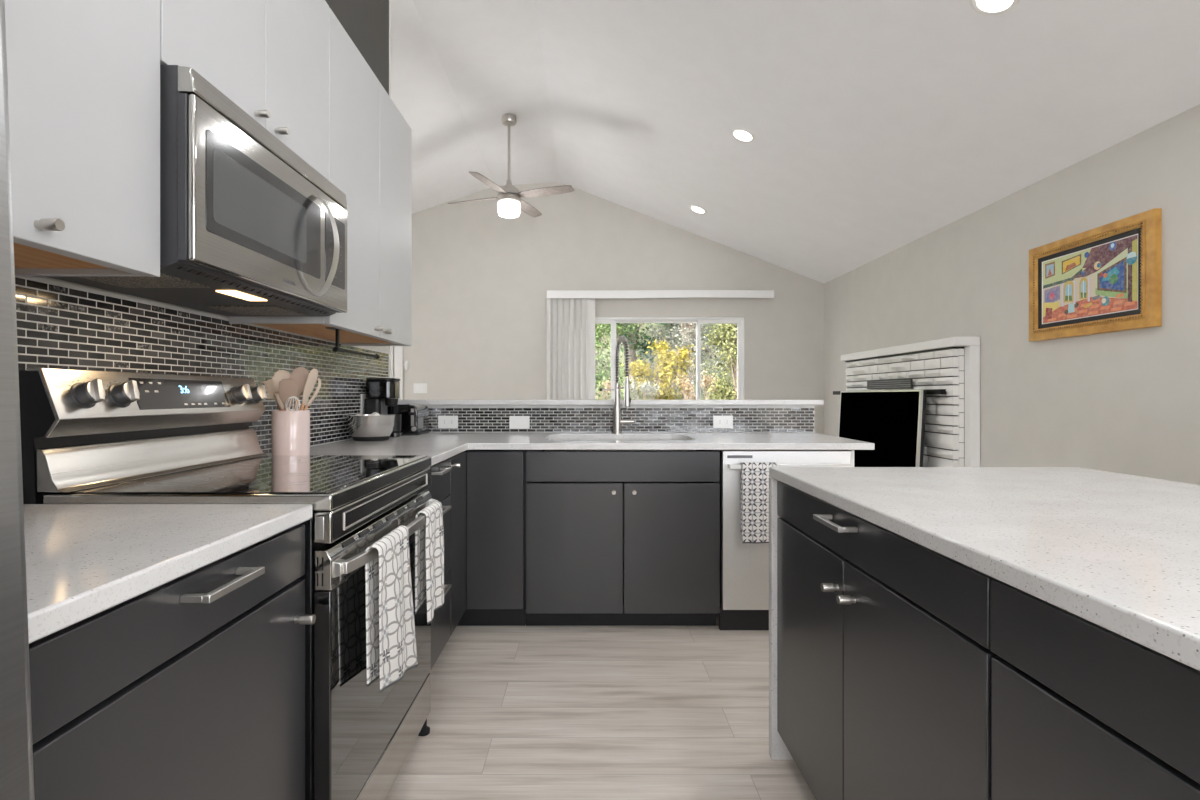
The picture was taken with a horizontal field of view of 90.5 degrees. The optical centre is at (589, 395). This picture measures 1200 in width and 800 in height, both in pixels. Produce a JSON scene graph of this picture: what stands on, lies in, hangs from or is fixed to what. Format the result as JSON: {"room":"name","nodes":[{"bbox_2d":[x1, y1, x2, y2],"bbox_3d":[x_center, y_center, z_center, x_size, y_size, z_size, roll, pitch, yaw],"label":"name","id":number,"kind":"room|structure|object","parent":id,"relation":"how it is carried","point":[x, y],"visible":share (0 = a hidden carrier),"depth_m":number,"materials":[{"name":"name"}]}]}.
{"room":"kitchen","nodes":[
{"label":"kitchen","id":0,"kind":"room"},
{"bbox_2d":[35,0,388,446],"bbox_3d":[-1.250,-0.721,0.265,0.120,3.612,6.530,0,0,0],"label":"wall","id":1,"kind":"structure","parent":0,"point":[366,22],"depth_m":3.20,"materials":[{"name":"paint"}]},
{"bbox_2d":[5,0,159,276],"bbox_3d":[-1.003,-0.753,0.821,0.370,1.037,0.722,0,0,0],"label":"upper cabinet","id":2,"kind":"object","parent":1,"relation":"attached to","point":[83,76],"visible":1,"depth_m":1.01,"materials":[{"name":"white paint"}]},
{"bbox_2d":[15,276,387,453],"bbox_3d":[-1.185,-0.019,1.975,0.008,0.468,3.030,0,0,0],"label":"backsplash","id":3,"kind":"structure","parent":1,"relation":"attached to","point":[60,325],"depth_m":1.71,"materials":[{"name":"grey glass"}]},
{"bbox_2d":[361,394,366,413],"bbox_3d":[-1.179,0.050,3.100,0.007,0.116,0.074,0,0,0],"label":"wall outlet","id":4,"kind":"object","parent":3,"relation":"attached to","point":[363,397],"visible":0.59,"depth_m":3.09,"materials":[{"name":"white plastic"}]},
{"bbox_2d":[160,0,328,179],"bbox_3d":[-1.003,-0.970,1.565,0.370,0.605,0.762,0,0,0],"label":"upper cabinet","id":5,"kind":"object","parent":1,"relation":"attached to","point":[270,58],"visible":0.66,"depth_m":1.58,"materials":[{"name":"white paint"}]},
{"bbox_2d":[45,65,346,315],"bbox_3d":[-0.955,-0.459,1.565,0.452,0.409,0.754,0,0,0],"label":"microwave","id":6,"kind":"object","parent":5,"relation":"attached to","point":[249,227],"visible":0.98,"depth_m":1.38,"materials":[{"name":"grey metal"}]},
{"bbox_2d":[227,8,411,345],"bbox_3d":[-1.003,-0.753,2.397,0.370,1.037,0.897,0,0,0],"label":"upper cabinet","id":7,"kind":"object","parent":1,"relation":"attached to","point":[370,140],"visible":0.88,"depth_m":2.29,"materials":[{"name":"white paint"}]},
{"bbox_2d":[326,327,379,358],"bbox_3d":[-0.932,-0.204,2.391,0.065,0.089,0.442,0,0,0],"label":"paper towel bar","id":8,"kind":"object","parent":7,"relation":"attached to","point":[336,348],"visible":0.89,"depth_m":2.20,"materials":[{"name":"black metal"}]},
{"bbox_2d":[389,0,390,377],"bbox_3d":[-1.250,-0.714,3.528,0.131,3.598,0.012,0,0,0],"label":"trim","id":9,"kind":"structure","parent":1,"relation":"attached to","point":[389,0],"depth_m":3.53,"materials":[{"name":"white paint"}]},
{"bbox_2d":[386,605,815,799],"bbox_3d":[-0.735,1.135,2.125,7.330,0.100,10.450,0,0,0],"label":"floor","id":10,"kind":"structure","parent":0,"point":[525,712],"depth_m":2.00,"materials":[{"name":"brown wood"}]},
{"bbox_2d":[0,0,34,799],"bbox_3d":[-0.762,0.195,-0.015,0.836,1.780,0.910,0,0,0],"label":"refrigerator","id":11,"kind":"object","parent":10,"relation":"on","point":[16,745],"visible":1,"depth_m":0.43,"materials":[{"name":"grey metal"}]},
{"bbox_2d":[29,525,315,799],"bbox_3d":[-0.852,0.666,0.822,0.656,0.838,0.724,0,0,0],"label":"base cabinet","id":12,"kind":"object","parent":10,"relation":"on","point":[191,686],"visible":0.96,"depth_m":0.83,"materials":[{"name":"grey wood"}]},
{"bbox_2d":[24,504,311,643],"bbox_3d":[-0.867,0.231,0.821,0.629,0.030,0.732,0,0,0],"label":"countertop","id":13,"kind":"structure","parent":12,"relation":"on","point":[83,561],"depth_m":0.87,"materials":[{"name":"white stone"}]},
{"bbox_2d":[18,368,437,799],"bbox_3d":[-0.821,0.514,1.569,0.714,1.141,0.757,0,0,0],"label":"range","id":14,"kind":"object","parent":10,"relation":"on","point":[88,436],"visible":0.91,"depth_m":1.34,"materials":[{"name":"silver metal"}]},
{"bbox_2d":[43,455,430,510],"bbox_3d":[-0.808,0.214,1.570,0.580,0.037,0.756,0,0,0],"label":"cooktop","id":15,"kind":"object","parent":14,"relation":"in","point":[324,482],"depth_m":1.35,"materials":[{"name":"glass"}]},
{"bbox_2d":[365,525,417,692],"bbox_3d":[-0.470,0.518,1.427,0.044,0.380,0.259,0,0,0],"label":"kitchen towel","id":16,"kind":"object","parent":14,"relation":"hanging from","point":[391,650],"visible":0.99,"depth_m":1.37,"materials":[{"name":"white fabric"}]},
{"bbox_2d":[415,501,443,624],"bbox_3d":[-0.472,0.487,1.765,0.044,0.318,0.180,0,0,0],"label":"kitchen towel","id":17,"kind":"object","parent":14,"relation":"hanging from","point":[429,539],"visible":0.99,"depth_m":1.73,"materials":[{"name":"white fabric"}]},
{"bbox_2d":[424,459,450,672],"bbox_3d":[-0.852,0.666,2.185,0.656,0.838,0.458,0,0,0],"label":"base cabinet","id":18,"kind":"object","parent":10,"relation":"on","point":[440,489],"visible":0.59,"depth_m":2.29,"materials":[{"name":"grey wood"}]},
{"bbox_2d":[448,450,524,634],"bbox_3d":[-0.743,0.666,2.949,0.875,0.838,1.063,0,0,0],"label":"base cabinet","id":19,"kind":"object","parent":10,"relation":"on","point":[487,494],"visible":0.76,"depth_m":2.72,"materials":[{"name":"grey wood"}]},
{"bbox_2d":[268,432,874,465],"bbox_3d":[0.068,0.231,2.721,2.499,0.030,1.537,0,0,0],"label":"countertop","id":20,"kind":"structure","parent":19,"relation":"on","point":[440,446],"depth_m":2.73,"materials":[{"name":"white stone"}]},
{"bbox_2d":[271,410,309,454],"bbox_3d":[-1.035,0.134,2.060,0.120,0.165,0.120,0,0,0],"label":"utensil crock","id":21,"kind":"object","parent":20,"relation":"on","point":[290,430],"visible":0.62,"depth_m":2.01,"materials":[{"name":"ceramic"}]},
{"bbox_2d":[260,379,280,410],"bbox_3d":[-1.068,0.074,2.049,0.119,0.262,0.019,0,0,-16],"label":"server","id":22,"kind":"object","parent":21,"relation":"in","point":[269,388],"visible":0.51,"depth_m":2.04,"materials":[{"name":"brown wood"}]},
{"bbox_2d":[274,392,284,410],"bbox_3d":[-1.043,0.097,2.046,0.027,0.218,0.099,0,0,16],"label":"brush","id":23,"kind":"object","parent":21,"relation":"in","point":[276,395],"visible":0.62,"depth_m":2.01,"materials":[{"name":"brown wood"}]},
{"bbox_2d":[272,370,289,410],"bbox_3d":[-1.050,0.058,2.041,0.070,0.292,0.023,0,0,-19],"label":"slotted spoon","id":24,"kind":"object","parent":21,"relation":"in","point":[279,375],"visible":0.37,"depth_m":2.03,"materials":[{"name":"brown wood"}]},
{"bbox_2d":[278,379,297,410],"bbox_3d":[-1.024,0.074,2.037,0.055,0.262,0.107,0,0,-12],"label":"spatula","id":25,"kind":"object","parent":21,"relation":"in","point":[287,388],"visible":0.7,"depth_m":2.00,"materials":[{"name":"beige wood"}]},
{"bbox_2d":[285,396,299,411],"bbox_3d":[-1.014,0.104,2.041,0.045,0.204,0.102,0,0,-17],"label":"whisk","id":26,"kind":"object","parent":21,"relation":"in","point":[291,397],"visible":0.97,"depth_m":2.00,"materials":[{"name":"silver metal"}]},
{"bbox_2d":[290,367,308,410],"bbox_3d":[-1.019,0.052,2.085,0.067,0.304,0.057,0,0,-32],"label":"spoon","id":27,"kind":"object","parent":21,"relation":"in","point":[300,374],"visible":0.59,"depth_m":2.07,"materials":[{"name":"brown wood"}]},
{"bbox_2d":[299,368,317,409],"bbox_3d":[-1.005,0.055,2.068,0.109,0.300,0.034,0,0,-23],"label":"turner","id":28,"kind":"object","parent":21,"relation":"in","point":[313,375],"visible":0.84,"depth_m":2.07,"materials":[{"name":"brown wood"}]},
{"bbox_2d":[304,378,320,409],"bbox_3d":[-1.008,0.070,2.091,0.044,0.271,0.121,0,0,44],"label":"tongs","id":29,"kind":"object","parent":21,"relation":"in","point":[311,400],"visible":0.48,"depth_m":2.10,"materials":[{"name":"brown wood"}]},
{"bbox_2d":[346,414,394,440],"bbox_3d":[-1.055,0.155,2.870,0.223,0.122,0.223,0,0,0],"label":"mixing bowl","id":30,"kind":"object","parent":20,"relation":"on","point":[364,427],"visible":0.96,"depth_m":2.79,"materials":[{"name":"metal"}]},
{"bbox_2d":[365,378,405,437],"bbox_3d":[-1.076,0.063,3.130,0.182,0.306,0.154,0,0,0],"label":"coffee maker","id":31,"kind":"object","parent":20,"relation":"on","point":[379,392],"visible":0.73,"depth_m":3.06,"materials":[{"name":"black plastic"}]},
{"bbox_2d":[387,404,428,434],"bbox_3d":[-1.021,0.132,3.328,0.182,0.168,0.265,0,0,0],"label":"toaster","id":32,"kind":"object","parent":20,"relation":"on","point":[414,417],"visible":0.79,"depth_m":3.22,"materials":[{"name":"black plastic"}]},
{"bbox_2d":[600,335,633,432],"bbox_3d":[0.153,-0.060,3.325,0.199,0.552,0.224,0,0,0],"label":"faucet","id":33,"kind":"object","parent":20,"relation":"on","point":[617,421],"visible":1,"depth_m":3.39,"materials":[{"name":"silver metal"}]},
{"bbox_2d":[545,439,695,450],"bbox_3d":[0.150,0.333,3.092,0.792,0.174,0.517,0,0,0],"label":"sink","id":34,"kind":"object","parent":20,"relation":"in","point":[563,439],"visible":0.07,"depth_m":3.33,"materials":[{"name":"metal"}]},
{"bbox_2d":[524,450,719,625],"bbox_3d":[0.145,0.666,3.083,0.898,0.838,0.794,0,0,0],"label":"base cabinet","id":35,"kind":"object","parent":10,"relation":"on","point":[612,538],"visible":0.98,"depth_m":2.72,"materials":[{"name":"grey wood"}]},
{"bbox_2d":[719,450,853,629],"bbox_3d":[0.905,0.666,3.077,0.610,0.838,0.806,0,0,0],"label":"dishwasher","id":36,"kind":"object","parent":10,"relation":"on","point":[744,567],"visible":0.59,"depth_m":2.72,"materials":[{"name":"grey metal"}]},
{"bbox_2d":[741,462,778,543],"bbox_3d":[0.765,0.482,2.677,0.165,0.363,0.042,0,0,0],"label":"kitchen towel","id":37,"kind":"object","parent":36,"relation":"hanging from","point":[754,475],"visible":0.78,"depth_m":2.67,"materials":[{"name":"white fabric"}]},
{"bbox_2d":[777,481,998,799],"bbox_3d":[0.985,0.666,1.298,0.941,0.838,0.937,0,0,0],"label":"base cabinet","id":38,"kind":"object","parent":10,"relation":"on","point":[884,654],"visible":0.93,"depth_m":1.15,"materials":[{"name":"grey wood"}]},
{"bbox_2d":[769,467,1199,759],"bbox_3d":[1.008,0.650,0.675,0.934,0.869,2.250,0,0,0],"label":"countertop","id":39,"kind":"structure","parent":38,"relation":"on","point":[1119,553],"depth_m":1.00,"materials":[{"name":"white stone"}]},
{"bbox_2d":[833,337,979,466],"bbox_3d":[2.504,0.329,5.360,0.648,1.512,2.100,0,0,0],"label":"fireplace","id":40,"kind":"object","parent":10,"relation":"on","point":[948,369],"visible":0.34,"depth_m":4.53,"materials":[{"name":"white brick"}]},
{"bbox_2d":[838,390,926,466],"bbox_3d":[2.480,0.401,5.293,0.240,0.888,1.455,0,0,0],"label":"television","id":41,"kind":"object","parent":40,"relation":"on","point":[892,420],"visible":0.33,"depth_m":5.06,"materials":[{"name":"black plastic"}]},
{"bbox_2d":[867,379,912,388],"bbox_3d":[2.654,-0.099,5.295,0.008,0.077,0.790,0,0,0],"label":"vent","id":42,"kind":"object","parent":40,"relation":"attached to","point":[872,383],"depth_m":5.25,"materials":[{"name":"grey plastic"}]},
{"bbox_2d":[990,579,1199,799],"bbox_3d":[0.988,0.666,0.465,0.934,0.838,0.727,0,0,0],"label":"base cabinet","id":43,"kind":"object","parent":10,"relation":"on","point":[1082,709],"visible":0.82,"depth_m":0.67,"materials":[{"name":"grey wood"}]},
{"bbox_2d":[403,182,823,433],"bbox_3d":[-0.735,-0.757,7.275,7.330,3.685,0.150,0,0,0],"label":"wall","id":44,"kind":"structure","parent":0,"point":[482,278],"depth_m":7.20,"materials":[{"name":"paint"}]},
{"bbox_2d":[391,346,402,399],"bbox_3d":[-2.766,0.025,7.151,1.008,2.120,0.097,0,0,0],"label":"door","id":45,"kind":"structure","parent":44,"relation":"in","point":[396,351],"depth_m":7.18,"materials":[{"name":"white paint"}]},
{"bbox_2d":[404,361,408,369],"bbox_3d":[-2.218,-0.363,7.187,0.052,0.120,0.026,0,0,0],"label":"wall control","id":46,"kind":"object","parent":44,"relation":"attached to","point":[406,364],"visible":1,"depth_m":7.19,"materials":[{"name":"white plastic"}]},
{"bbox_2d":[413,383,426,392],"bbox_3d":[-2.054,-0.087,7.196,0.163,0.118,0.008,0,0,0],"label":"light switch","id":47,"kind":"object","parent":44,"relation":"attached to","point":[417,387],"visible":1,"depth_m":7.20,"materials":[{"name":"white plastic"}]},
{"bbox_2d":[595,317,743,399],"bbox_3d":[0.810,-0.320,7.235,2.160,1.260,0.130,0,0,0],"label":"window","id":48,"kind":"structure","parent":44,"relation":"in","point":[739,321],"depth_m":7.22,"materials":[{"name":"white plastic"}]},
{"bbox_2d":[546,290,773,399],"bbox_3d":[0.836,-0.486,7.147,2.717,1.543,0.105,0,0,0],"label":"vertical blinds","id":49,"kind":"object","parent":48,"relation":"attached to","point":[570,314],"visible":0.84,"depth_m":7.13,"materials":[{"name":"white fabric"}]},
{"bbox_2d":[391,0,1199,283],"bbox_3d":[-0.735,-2.022,2.125,7.330,1.416,10.450,0,0,0],"label":"ceiling","id":50,"kind":"structure","parent":0,"point":[877,126],"depth_m":4.04,"materials":[{"name":"paint"}]},
{"bbox_2d":[448,113,574,217],"bbox_3d":[-0.743,-2.102,5.460,0.949,0.921,0.949,0,0,-25],"label":"ceiling fan","id":51,"kind":"object","parent":50,"relation":"hanging from","point":[510,203],"visible":1,"depth_m":5.39,"materials":[{"name":"silver metal"}]},
{"bbox_2d":[690,205,706,213],"bbox_3d":[1.160,-1.993,6.380,0.181,0.075,0.192,0,0,0],"label":"recessed light","id":52,"kind":"object","parent":50,"relation":"in","point":[697,209],"visible":1,"depth_m":6.37,"materials":[{"name":"white paint"}]},
{"bbox_2d":[731,128,754,142],"bbox_3d":[1.170,-1.989,4.550,0.181,0.075,0.192,0,0,0],"label":"recessed light","id":53,"kind":"object","parent":50,"relation":"in","point":[740,134],"visible":1,"depth_m":4.54,"materials":[{"name":"white paint"}]},
{"bbox_2d":[970,0,1019,15],"bbox_3d":[1.790,-1.751,2.630,0.181,0.075,0.192,0,0,0],"label":"recessed light","id":54,"kind":"object","parent":50,"relation":"in","point":[985,7],"visible":1,"depth_m":2.67,"materials":[{"name":"white paint"}]},
{"bbox_2d":[824,104,1199,484],"bbox_3d":[2.880,-0.144,2.100,0.100,2.457,10.200,0,0,0],"label":"wall","id":55,"kind":"structure","parent":0,"point":[1128,401],"depth_m":3.55,"materials":[{"name":"paint"}]},
{"bbox_2d":[1029,208,1161,341],"bbox_3d":[2.804,-0.635,3.368,0.049,0.584,0.845,0,0,0],"label":"framed painting","id":56,"kind":"object","parent":55,"relation":"attached to","point":[1107,278],"visible":1,"depth_m":3.27,"materials":[{"name":"brown wood"}]},
{"bbox_3d":[0.064,0.571,3.560,2.508,1.029,0.120,0,0,0],"label":"wall","id":57,"kind":"structure","parent":0,"visible":0},
{"bbox_2d":[398,400,823,404],"bbox_3d":[0.087,0.040,3.621,2.550,0.030,0.318,0,0,0],"label":"bar ledge","id":58,"kind":"object","parent":57,"relation":"on","point":[425,402],"visible":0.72,"depth_m":3.46,"materials":[{"name":"white stone"}]},
{"bbox_2d":[426,405,814,431],"bbox_3d":[0.069,0.136,3.495,2.499,0.159,0.008,0,0,0],"label":"backsplash","id":59,"kind":"structure","parent":57,"relation":"attached to","point":[471,418],"depth_m":3.49,"materials":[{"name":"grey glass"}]},
{"bbox_2d":[438,416,457,427],"bbox_3d":[-0.833,0.155,3.488,0.116,0.074,0.007,0,0,0],"label":"wall outlet","id":60,"kind":"object","parent":59,"relation":"attached to","point":[443,421],"visible":1,"depth_m":3.49,"materials":[{"name":"white plastic"}]},
{"bbox_2d":[509,416,529,428],"bbox_3d":[-0.413,0.157,3.487,0.118,0.074,0.008,0,0,0],"label":"light switch","id":61,"kind":"object","parent":59,"relation":"attached to","point":[515,422],"visible":1,"depth_m":3.49,"materials":[{"name":"white plastic"}]},
{"bbox_2d":[713,416,732,427],"bbox_3d":[0.780,0.155,3.488,0.116,0.074,0.007,0,0,0],"label":"wall outlet","id":62,"kind":"object","parent":59,"relation":"attached to","point":[718,421],"visible":1,"depth_m":3.49,"materials":[{"name":"white plastic"}]},
{"label":"outside","id":63,"kind":"structure","parent":0,"visible":0},
{"bbox_2d":[595,323,735,399],"bbox_3d":[0.000,-2.965,16.680,28.000,8.400,18.640,0,0,0],"label":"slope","id":64,"kind":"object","parent":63,"point":[702,397],"visible":0.02,"depth_m":14.94,"materials":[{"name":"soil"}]},
{"bbox_2d":[595,377,620,399],"bbox_3d":[0.113,0.300,10.167,0.861,1.321,0.693,0,0,0],"label":"shrub","id":65,"kind":"object","parent":64,"relation":"on","point":[607,385],"visible":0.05,"depth_m":10.04,"materials":[{"name":"grey plant"}]},
{"bbox_2d":[595,323,638,397],"bbox_3d":[-0.013,-1.723,11.943,2.075,4.544,2.076,0,0,-19],"label":"tree","id":66,"kind":"object","parent":64,"relation":"on","point":[599,331],"visible":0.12,"depth_m":11.67,"materials":[{"name":"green plant"}]},
{"bbox_2d":[599,323,677,378],"bbox_3d":[1.029,-2.786,13.919,2.460,4.781,2.284,0,0,27],"label":"tree","id":67,"kind":"object","parent":64,"relation":"on","point":[632,341],"visible":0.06,"depth_m":13.90,"materials":[{"name":"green plant"}]},
{"bbox_2d":[623,376,664,399],"bbox_3d":[0.955,0.329,10.201,0.826,1.337,0.735,0,0,0],"label":"shrub","id":68,"kind":"object","parent":64,"relation":"on","point":[634,387],"visible":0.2,"depth_m":10.18,"materials":[{"name":"grey plant"}]},
{"bbox_2d":[621,333,695,399],"bbox_3d":[1.378,-0.241,11.442,1.167,1.879,1.475,0,0,45],"label":"shrub","id":69,"kind":"object","parent":64,"relation":"on","point":[668,365],"visible":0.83,"depth_m":11.29,"materials":[{"name":"yellow plant"}]},
{"bbox_2d":[644,323,712,336],"bbox_3d":[2.942,-3.934,16.204,3.578,4.728,3.189,0,0,19],"label":"tree","id":70,"kind":"object","parent":64,"relation":"on","point":[664,324],"visible":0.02,"depth_m":16.49,"materials":[{"name":"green plant"}]},
{"bbox_2d":[644,323,731,399],"bbox_3d":[2.052,-1.968,12.946,2.230,4.284,1.888,0,0,-42],"label":"tree","id":71,"kind":"object","parent":64,"relation":"on","point":[687,330],"visible":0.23,"depth_m":12.86,"materials":[{"name":"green plant"}]},
{"bbox_2d":[672,369,717,399],"bbox_3d":[1.780,0.249,10.202,0.824,1.410,0.772,0,0,0],"label":"shrub","id":72,"kind":"object","parent":64,"relation":"on","point":[706,380],"visible":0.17,"depth_m":10.16,"materials":[{"name":"grey plant"}]},
{"bbox_2d":[700,324,736,399],"bbox_3d":[2.835,-1.038,11.246,1.591,3.700,1.457,0,0,6],"label":"tree","id":73,"kind":"object","parent":64,"relation":"on","point":[730,329],"visible":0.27,"depth_m":11.07,"materials":[{"name":"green plant"}]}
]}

